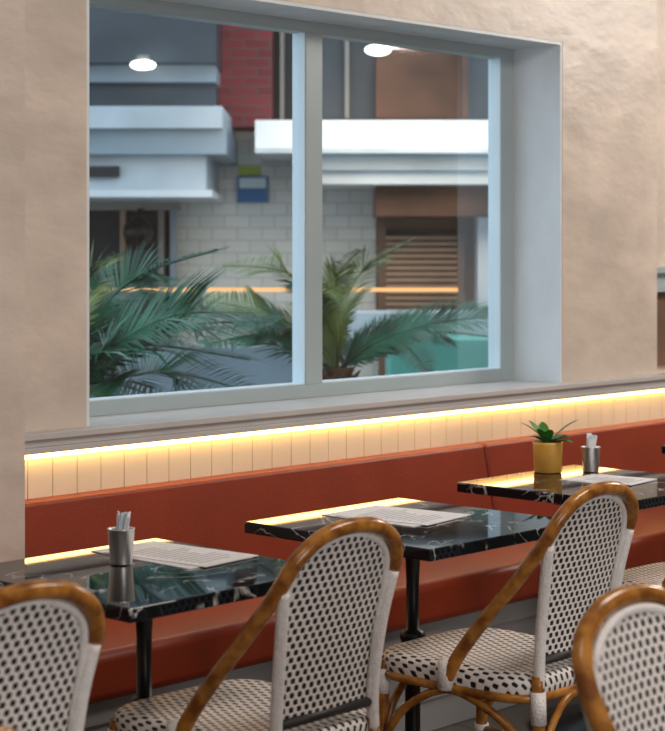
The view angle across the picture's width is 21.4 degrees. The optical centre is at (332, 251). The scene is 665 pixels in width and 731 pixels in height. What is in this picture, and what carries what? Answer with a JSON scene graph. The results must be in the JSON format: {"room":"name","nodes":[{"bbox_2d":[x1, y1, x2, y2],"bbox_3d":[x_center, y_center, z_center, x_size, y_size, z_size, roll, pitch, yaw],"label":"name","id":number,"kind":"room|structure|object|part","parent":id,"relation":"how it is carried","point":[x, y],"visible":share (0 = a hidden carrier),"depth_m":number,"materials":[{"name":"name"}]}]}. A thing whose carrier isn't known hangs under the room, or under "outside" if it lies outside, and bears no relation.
{"room":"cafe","nodes":[
{"label":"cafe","id":0,"kind":"room"},
{"bbox_2d":[89,202,180,210],"bbox_3d":[-1.952,-0.313,11.800,1.849,0.066,0.200,0,0,0],"label":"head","id":1,"kind":"object","parent":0,"point":[93,206],"depth_m":11.70},
{"bbox_2d":[177,131,377,376],"bbox_3d":[-1.245,-1.158,12.150,11.598,5.216,0.300,0,0,0],"label":"wall","id":2,"kind":"structure","parent":0,"point":[348,222],"depth_m":12.00,"materials":[{"name":"white brick"}]},
{"bbox_2d":[89,211,169,344],"bbox_3d":[-1.992,0.413,11.950,1.867,1.448,0.100,0,0,0],"label":"door","id":3,"kind":"structure","parent":2,"relation":"in","point":[104,226],"depth_m":11.90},
{"bbox_2d":[120,210,126,316],"bbox_3d":[-1.409,0.423,11.850,0.034,1.409,0.100,0,0,0],"label":"post","id":4,"kind":"object","parent":3,"relation":"attached to","point":[123,213],"visible":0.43,"depth_m":11.80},
{"bbox_2d":[123,207,152,247],"bbox_3d":[-1.272,-0.162,11.600,0.200,0.269,0.400,0,0,0],"label":"wall lantern","id":5,"kind":"object","parent":3,"relation":"attached to","point":[137,229],"visible":0.94,"depth_m":11.43,"materials":[{"name":"black metal"}]},
{"bbox_2d":[158,210,164,343],"bbox_3d":[-1.151,0.423,11.850,0.040,1.409,0.100,0,0,0],"label":"post","id":6,"kind":"object","parent":3,"relation":"attached to","point":[161,213],"visible":0.36,"depth_m":11.80,"materials":[{"name":"grey metal"}]},
{"bbox_2d":[170,210,176,344],"bbox_3d":[-1.070,0.423,11.850,0.040,1.409,0.100,0,0,0],"label":"post","id":7,"kind":"object","parent":3,"relation":"attached to","point":[173,213],"visible":0.36,"depth_m":11.80,"materials":[{"name":"grey metal"}]},
{"bbox_2d":[126,250,157,341],"bbox_3d":[-1.283,0.559,11.875,0.216,1.145,0.050,0,0,0],"label":"door","id":8,"kind":"structure","parent":2,"relation":"in","point":[144,252],"depth_m":11.85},
{"bbox_2d":[89,84,218,105],"bbox_3d":[-3.369,-1.009,11.650,5.242,0.167,0.700,0,0,0],"label":"soffit","id":9,"kind":"structure","parent":2,"relation":"attached to","point":[99,94],"depth_m":11.30,"materials":[{"name":"stone"}]},
{"bbox_2d":[89,155,218,192],"bbox_3d":[-3.251,-0.491,11.400,4.949,0.221,1.200,0,0,0],"label":"canopy","id":10,"kind":"object","parent":2,"relation":"attached to","point":[137,172],"visible":0.6,"depth_m":10.80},
{"bbox_2d":[89,166,119,176],"bbox_3d":[-1.485,-0.492,10.775,0.361,0.067,0.050,0,0,0],"label":"vent grille","id":11,"kind":"object","parent":10,"relation":"attached to","point":[94,171],"visible":0.64,"depth_m":10.75,"materials":[{"name":"grey metal"}]},
{"bbox_3d":[-3.251,-0.491,11.400,4.949,0.221,1.200,0,0,0],"label":"panel","id":12,"kind":"part","parent":10,"relation":"part of","materials":[{"name":"concrete"}]},
{"bbox_2d":[89,65,219,87],"bbox_3d":[-3.340,-1.146,11.600,5.196,0.127,0.800,0,0,0],"label":"soffit","id":13,"kind":"structure","parent":2,"relation":"attached to","point":[98,74],"depth_m":11.20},
{"bbox_2d":[89,7,221,71],"bbox_3d":[-3.280,-1.851,11.500,5.103,1.326,1.000,0,0,0],"label":"ceiling","id":14,"kind":"structure","parent":2,"relation":"attached to","point":[115,37],"depth_m":11.00,"materials":[{"name":"paint"}]},
{"bbox_2d":[130,55,155,69],"bbox_3d":[-1.174,-1.174,10.900,0.160,0.090,0.160,0,0,43],"label":"lamp","id":15,"kind":"object","parent":14,"relation":"attached to","point":[142,63],"visible":1,"depth_m":10.86,"materials":[{"name":"white glass"}]},
{"bbox_2d":[89,190,224,202],"bbox_3d":[-3.203,-0.356,11.350,4.939,0.042,1.300,0,0,0],"label":"fascia","id":16,"kind":"object","parent":2,"relation":"attached to","point":[182,196],"depth_m":10.70,"materials":[{"name":"white paint"}]},
{"bbox_2d":[89,106,234,137],"bbox_3d":[-3.143,-0.814,11.300,4.953,0.133,1.400,0,0,0],"label":"beam","id":17,"kind":"structure","parent":2,"relation":"attached to","point":[100,117],"depth_m":10.60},
{"bbox_2d":[89,128,237,164],"bbox_3d":[-3.160,-0.675,11.350,5.025,0.158,1.300,0,0,0],"label":"ledge","id":18,"kind":"structure","parent":2,"relation":"attached to","point":[219,145],"depth_m":10.70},
{"bbox_2d":[219,25,273,130],"bbox_3d":[-0.584,-1.738,11.800,0.369,1.827,0.400,0,0,0],"label":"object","id":19,"kind":"structure","parent":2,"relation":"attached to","point":[246,90],"depth_m":11.60,"materials":[{"name":"red brick"}]},
{"bbox_2d":[237,166,267,201],"bbox_3d":[-0.541,-0.460,11.950,0.210,0.244,0.080,0,0,0],"label":"wall sign","id":20,"kind":"object","parent":2,"relation":"attached to","point":[251,186],"depth_m":11.93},
{"bbox_2d":[90,288,457,291],"bbox_3d":[-1.330,0.247,11.515,4.302,0.023,0.030,0,0,0],"label":"led strip","id":21,"kind":"object","parent":2,"relation":"attached to","point":[173,289],"visible":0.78,"depth_m":11.50,"materials":[{"name":"orange"}]},
{"bbox_2d":[274,31,291,119],"bbox_3d":[-0.321,-1.779,11.900,0.176,1.881,0.200,0,0,0],"label":"window","id":22,"kind":"structure","parent":2,"relation":"in","point":[287,36],"depth_m":11.90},
{"bbox_3d":[-0.339,-1.768,11.850,0.027,1.858,0.100,0,0,0],"label":"upper frame","id":23,"kind":"part","parent":22,"relation":"part of","materials":[{"name":"grey metal"}]},
{"bbox_2d":[322,38,374,119],"bbox_3d":[0.030,-1.798,11.900,0.523,1.798,0.200,0,0,0],"label":"glazing","id":24,"kind":"object","parent":2,"relation":"attached to","point":[361,63],"visible":0.4,"depth_m":11.80,"materials":[{"name":"glass"}]},
{"bbox_2d":[345,41,348,118],"bbox_3d":[0.097,-1.783,11.750,0.027,1.783,0.100,0,0,0],"label":"frame","id":25,"kind":"object","parent":24,"relation":"attached to","point":[346,42],"visible":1,"depth_m":11.70,"materials":[{"name":"grey metal"}]},
{"bbox_2d":[375,46,460,119],"bbox_3d":[0.570,-1.767,11.750,0.567,1.767,0.300,0,0,0],"label":"cladding","id":26,"kind":"object","parent":24,"relation":"attached to","point":[411,84],"visible":0.6,"depth_m":11.60,"materials":[{"name":"brown wood"}]},
{"bbox_2d":[461,56,467,118],"bbox_3d":[0.866,-1.752,11.550,0.039,1.752,0.100,0,0,0],"label":"frame","id":27,"kind":"object","parent":26,"relation":"attached to","point":[464,59],"visible":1,"depth_m":11.50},
{"bbox_2d":[255,120,487,161],"bbox_3d":[1.490,-0.709,11.350,3.924,0.189,1.300,0,0,0],"label":"balcony beam","id":28,"kind":"object","parent":2,"relation":"attached to","point":[268,133],"visible":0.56,"depth_m":10.70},
{"bbox_2d":[255,148,487,153],"bbox_3d":[1.476,-0.612,10.650,3.887,0.030,0.100,0,0,0],"label":"balcony lip","id":29,"kind":"object","parent":28,"relation":"attached to","point":[257,150],"depth_m":10.60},
{"bbox_2d":[322,171,487,189],"bbox_3d":[1.658,-0.465,11.450,3.718,0.087,1.100,0,0,0],"label":"beam","id":30,"kind":"structure","parent":28,"relation":"attached to","point":[331,180],"depth_m":10.90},
{"bbox_2d":[322,154,487,170],"bbox_3d":[1.642,-0.556,11.400,3.684,0.104,1.200,0,0,0],"label":"balcony underbeam","id":31,"kind":"object","parent":28,"relation":"attached to","point":[330,162],"depth_m":10.80,"materials":[{"name":"white concrete"}]},
{"bbox_2d":[365,44,390,55],"bbox_3d":[0.295,-1.324,11.400,0.170,0.100,0.170,0,0,43],"label":"lamp","id":32,"kind":"object","parent":2,"relation":"attached to","point":[374,49],"visible":0.77,"depth_m":11.34,"materials":[{"name":"white glass"}]},
{"bbox_2d":[378,227,464,375],"bbox_3d":[0.597,0.640,11.815,0.576,1.620,0.090,0,0,0],"label":"roller shutter","id":33,"kind":"object","parent":2,"relation":"attached to","point":[433,258],"visible":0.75,"depth_m":11.77,"materials":[{"name":"brown wood"}]},
{"bbox_2d":[376,218,473,309],"bbox_3d":[0.639,0.142,11.950,0.690,0.771,0.100,0,0,0],"label":"door frame","id":34,"kind":"structure","parent":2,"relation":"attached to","point":[389,223],"depth_m":11.90,"materials":[{"name":"brown wood"}]},
{"bbox_2d":[373,186,487,217],"bbox_3d":[1.945,-0.331,11.600,3.336,0.204,0.800,0,0,0],"label":"soffit","id":35,"kind":"structure","parent":2,"relation":"attached to","point":[388,201],"depth_m":11.20,"materials":[{"name":"brown wood"}]},
{"bbox_2d":[461,56,487,119],"bbox_3d":[2.002,-1.798,11.900,2.267,1.798,0.200,0,0,0],"label":"glazing","id":36,"kind":"object","parent":2,"relation":"attached to","point":[477,67],"visible":0.02,"depth_m":11.80,"materials":[{"name":"glass"}]},
{"bbox_2d":[474,217,487,309],"bbox_3d":[2.351,0.330,11.750,2.783,1.556,0.300,0,0,0],"label":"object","id":37,"kind":"structure","parent":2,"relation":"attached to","point":[480,223],"depth_m":11.60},
{"bbox_3d":[2.351,0.330,11.750,2.783,1.556,0.300,0,0,0],"label":"post","id":38,"kind":"part","parent":37,"relation":"part of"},
{"bbox_2d":[0,0,664,561],"bbox_3d":[-0.555,-0.100,5.312,0.470,3.100,11.000,0,0,43],"label":"wall","id":39,"kind":"structure","parent":0,"point":[613,51],"depth_m":5.91,"materials":[{"name":"paint"}]},
{"bbox_2d":[89,0,500,384],"bbox_3d":[-0.100,-0.173,5.999,0.063,1.246,2.125,0,0,43],"label":"window","id":40,"kind":"structure","parent":39,"relation":"in","point":[146,7],"depth_m":5.99,"materials":[{"name":"grey paint"}]},
{"bbox_2d":[292,32,304,384],"bbox_3d":[-0.115,-0.147,5.986,0.059,1.195,0.004,0,0,43],"label":"window frame","id":41,"kind":"structure","parent":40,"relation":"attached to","point":[298,39],"depth_m":5.98,"materials":[{"name":"blue paint"}]},
{"bbox_3d":[-0.085,-0.147,6.015,0.063,1.195,0.081,0,0,43],"label":"mullion","id":42,"kind":"part","parent":40,"relation":"part of","materials":[{"name":"grey metal"}]},
{"bbox_2d":[87,0,561,425],"bbox_3d":[0.006,-0.150,5.907,0.218,1.291,2.299,0,0,43],"label":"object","id":43,"kind":"structure","parent":39,"relation":"attached to","point":[537,62],"depth_m":6.70,"materials":[{"name":"white paint"}]},
{"bbox_2d":[89,369,500,416],"bbox_3d":[-0.100,0.472,5.999,0.063,0.045,2.125,0,0,43],"label":"frame","id":44,"kind":"object","parent":43,"relation":"on","point":[181,401],"visible":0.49,"depth_m":5.88,"materials":[{"name":"grey paint"}]},
{"bbox_2d":[89,382,303,401],"bbox_3d":[-0.469,0.447,5.601,0.046,0.006,1.040,0,0,43],"label":"bead","id":45,"kind":"object","parent":44,"relation":"on","point":[292,383],"visible":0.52,"depth_m":5.60,"materials":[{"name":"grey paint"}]},
{"bbox_2d":[322,367,498,382],"bbox_3d":[0.285,0.447,6.407,0.046,0.006,0.996,0,0,43],"label":"bead","id":46,"kind":"object","parent":44,"relation":"on","point":[486,368],"visible":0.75,"depth_m":6.38,"materials":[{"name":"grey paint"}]},
{"bbox_2d":[25,389,664,459],"bbox_3d":[1.198,0.559,6.980,0.016,0.013,6.070,0,0,43],"label":"strip light","id":47,"kind":"object","parent":39,"relation":"attached to","point":[63,453],"visible":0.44,"depth_m":5.62,"materials":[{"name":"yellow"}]},
{"bbox_2d":[25,392,664,498],"bbox_3d":[1.187,0.776,6.995,0.015,0.448,6.106,0,0,43],"label":"wainscot","id":48,"kind":"structure","parent":39,"relation":"attached to","point":[76,473],"depth_m":5.64,"materials":[{"name":"beige wood"}]},
{"bbox_2d":[25,373,664,454],"bbox_3d":[1.110,0.523,7.086,0.338,0.057,6.135,0,0,43],"label":"sill ledge","id":49,"kind":"object","parent":39,"relation":"attached to","point":[175,424],"depth_m":5.66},
{"bbox_2d":[488,58,500,368],"bbox_3d":[0.623,-0.147,6.775,0.059,1.195,0.004,0,0,43],"label":"window frame","id":50,"kind":"structure","parent":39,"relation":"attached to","point":[494,65],"depth_m":6.77,"materials":[{"name":"blue paint"}]},
{"bbox_2d":[501,48,513,380],"bbox_3d":[0.658,-0.150,6.809,0.063,1.291,0.092,0,0,43],"label":"frame","id":51,"kind":"object","parent":39,"relation":"attached to","point":[507,55],"visible":0.49,"depth_m":6.78,"materials":[{"name":"grey paint"}]},
{"bbox_2d":[657,292,664,365],"bbox_3d":[2.138,0.330,8.360,0.020,0.320,2.870,0,0,43],"label":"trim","id":52,"kind":"structure","parent":39,"relation":"attached to","point":[660,295],"depth_m":7.57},
{"bbox_2d":[434,696,580,730],"bbox_3d":[1.982,1.500,2.938,7.420,0.100,11.300,0,0,43],"label":"floor","id":53,"kind":"structure","parent":0,"point":[519,715],"depth_m":5.46,"materials":[{"name":"tile"}]},
{"bbox_2d":[0,726,17,730],"bbox_3d":[-0.248,0.995,1.794,0.574,0.916,0.462,0,0,43],"label":"bistro chair","id":54,"kind":"object","parent":53,"relation":"on","point":[2,728],"visible":1,"depth_m":2.04,"materials":[{"name":"wicker"}]},
{"bbox_2d":[0,579,105,730],"bbox_3d":[-0.691,0.995,3.050,0.574,0.916,0.462,0,0,43],"label":"bistro chair","id":55,"kind":"object","parent":53,"relation":"on","point":[50,652],"visible":1,"depth_m":2.93,"materials":[{"name":"wicker"}]},
{"bbox_2d":[0,538,286,702],"bbox_3d":[-0.416,1.075,3.881,0.610,0.750,0.600,0,0,43],"label":"cafe table","id":56,"kind":"object","parent":53,"relation":"on","point":[140,592],"visible":0.63,"depth_m":3.79,"materials":[{"name":"black stone"}]},
{"bbox_2d":[107,511,134,565],"bbox_3d":[-0.474,0.641,3.943,0.063,0.117,0.063,0,0,43],"label":"cup","id":57,"kind":"object","parent":56,"relation":"on","point":[121,536],"visible":1,"depth_m":3.92,"materials":[{"name":"metal"}]},
{"bbox_2d":[91,541,258,568],"bbox_3d":[-0.360,0.698,4.067,0.357,0.004,0.218,0,0,43],"label":"paper menu","id":58,"kind":"object","parent":56,"relation":"on","point":[169,554],"visible":0.97,"depth_m":4.03,"materials":[{"name":"white paper"}]},
{"bbox_2d":[107,516,403,730],"bbox_3d":[-0.155,0.995,3.740,0.574,0.916,0.462,0,0,43],"label":"bistro chair","id":59,"kind":"object","parent":53,"relation":"on","point":[331,599],"visible":1,"depth_m":3.60,"materials":[{"name":"wicker"}]},
{"bbox_2d":[25,418,664,730],"bbox_3d":[0.451,1.062,5.809,0.529,0.775,8.700,0,0,43],"label":"bench","id":60,"kind":"object","parent":53,"relation":"on","point":[208,511],"visible":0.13,"depth_m":5.33,"materials":[{"name":"red leather"}]},
{"bbox_3d":[-0.447,1.052,4.766,0.415,0.127,1.146,0,0,43],"label":"seat","id":61,"kind":"part","parent":60,"relation":"part of","materials":[{"name":"red leather"}]},
{"bbox_3d":[-0.156,0.843,5.455,0.126,0.335,2.016,0,0,43],"label":"backrest","id":62,"kind":"part","parent":60,"relation":"part of","materials":[{"name":"red leather"}]},
{"bbox_3d":[0.334,1.052,5.601,0.415,0.127,1.133,0,0,43],"label":"seat","id":63,"kind":"part","parent":60,"relation":"part of","materials":[{"name":"red leather"}]},
{"bbox_3d":[1.222,0.843,6.928,0.126,0.335,2.009,0,0,43],"label":"backrest","id":64,"kind":"part","parent":60,"relation":"part of","materials":[{"name":"red leather"}]},
{"bbox_3d":[1.411,1.052,6.751,0.415,0.127,2.009,0,0,43],"label":"seat","id":65,"kind":"part","parent":60,"relation":"part of","materials":[{"name":"red leather"}]},
{"bbox_2d":[245,498,551,730],"bbox_3d":[0.209,1.075,4.577,0.630,0.750,0.610,0,0,43],"label":"cafe table","id":66,"kind":"object","parent":53,"relation":"on","point":[484,529],"visible":0.69,"depth_m":4.52,"materials":[{"name":"black stone"}]},
{"bbox_2d":[322,505,470,526],"bbox_3d":[0.178,0.698,4.662,0.330,0.004,0.251,0,0,41],"label":"paper menu","id":67,"kind":"object","parent":66,"relation":"on","point":[409,517],"visible":0.91,"depth_m":4.64,"materials":[{"name":"white paper"}]},
{"bbox_2d":[379,481,638,730],"bbox_3d":[0.435,0.995,4.297,0.574,0.916,0.462,0,0,43],"label":"bistro chair","id":68,"kind":"object","parent":53,"relation":"on","point":[582,551],"visible":0.86,"depth_m":4.13,"materials":[{"name":"wicker"}]},
{"bbox_2d":[457,465,664,730],"bbox_3d":[0.812,1.075,5.362,0.620,0.750,0.610,0,0,43],"label":"cafe table","id":69,"kind":"object","parent":53,"relation":"on","point":[531,485],"visible":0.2,"depth_m":5.30,"materials":[{"name":"black stone"}]},
{"bbox_2d":[523,420,576,473],"bbox_3d":[0.691,0.616,5.581,0.180,0.168,0.150,0,0,43],"label":"potted succulent","id":70,"kind":"object","parent":69,"relation":"on","point":[547,451],"visible":1,"depth_m":5.56,"materials":[{"name":"gold metal"}]},
{"bbox_2d":[581,433,599,472],"bbox_3d":[0.822,0.638,5.599,0.063,0.121,0.063,0,0,43],"label":"cup","id":71,"kind":"object","parent":69,"relation":"on","point":[590,452],"visible":1,"depth_m":5.58,"materials":[{"name":"metal"}]},
{"bbox_2d":[560,474,656,485],"bbox_3d":[0.853,0.698,5.390,0.241,0.004,0.198,0,0,43],"label":"paper menu","id":72,"kind":"object","parent":69,"relation":"on","point":[592,478],"visible":0.85,"depth_m":5.38,"materials":[{"name":"white paper"}]},
{"bbox_2d":[571,583,664,730],"bbox_3d":[0.671,0.995,2.652,0.574,0.916,0.462,0,0,43],"label":"bistro chair","id":73,"kind":"object","parent":53,"relation":"on","point":[618,670],"visible":1,"depth_m":2.77,"materials":[{"name":"wicker"}]},
{"bbox_2d":[622,562,664,587],"bbox_3d":[1.121,0.995,5.264,0.574,0.916,0.462,0,0,43],"label":"bistro chair","id":74,"kind":"object","parent":53,"relation":"on","point":[654,573],"visible":0.11,"depth_m":5.33,"materials":[{"name":"wicker"}]},
{"bbox_2d":[657,267,664,291],"bbox_3d":[2.156,0.117,8.342,0.070,0.105,2.870,0,0,43],"label":"chair rail","id":75,"kind":"object","parent":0,"point":[660,270],"depth_m":7.52,"materials":[{"name":"white"}]},
{"label":"outside","id":76,"kind":"structure","parent":0,"visible":0},
{"bbox_3d":[-3.443,1.500,15.546,17.730,0.100,30.000,0,0,43],"label":"paving","id":77,"kind":"object","parent":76,"visible":0},
{"bbox_2d":[99,345,291,394],"bbox_3d":[-1.826,0.968,10.050,3.467,0.856,0.300,0,0,0],"label":"wall","id":78,"kind":"structure","parent":77,"relation":"on","point":[278,370],"depth_m":9.90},
{"bbox_2d":[346,310,487,341],"bbox_3d":[1.024,0.438,10.450,2.215,0.168,0.500,0,0,0],"label":"counter ledge","id":79,"kind":"object","parent":78,"relation":"on","point":[363,317],"visible":0.02,"depth_m":10.20,"materials":[{"name":"concrete"}]},
{"bbox_2d":[385,334,487,374],"bbox_3d":[0.991,0.816,9.850,1.375,0.693,0.500,0,0,0],"label":"bin","id":80,"kind":"object","parent":77,"relation":"on","point":[473,353],"visible":0.02,"depth_m":9.60,"materials":[{"name":"paint"}]},
{"bbox_3d":[-0.359,1.150,7.594,0.900,0.600,3.800,0,0,43],"label":"planter","id":81,"kind":"object","parent":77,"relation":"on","visible":0},
{"bbox_2d":[89,240,289,397],"bbox_3d":[-0.871,0.413,6.782,1.481,0.949,1.137,0,0,2],"label":"palm","id":82,"kind":"object","parent":81,"relation":"on","point":[106,353],"visible":0.63,"depth_m":6.67,"materials":[{"name":"green plant"}]},
{"bbox_2d":[188,236,487,379],"bbox_3d":[0.044,0.408,7.989,1.402,0.959,1.040,0,0,-6],"label":"palm","id":83,"kind":"object","parent":81,"relation":"on","point":[335,323],"visible":0.69,"depth_m":7.89,"materials":[{"name":"green plant"}]}
]}

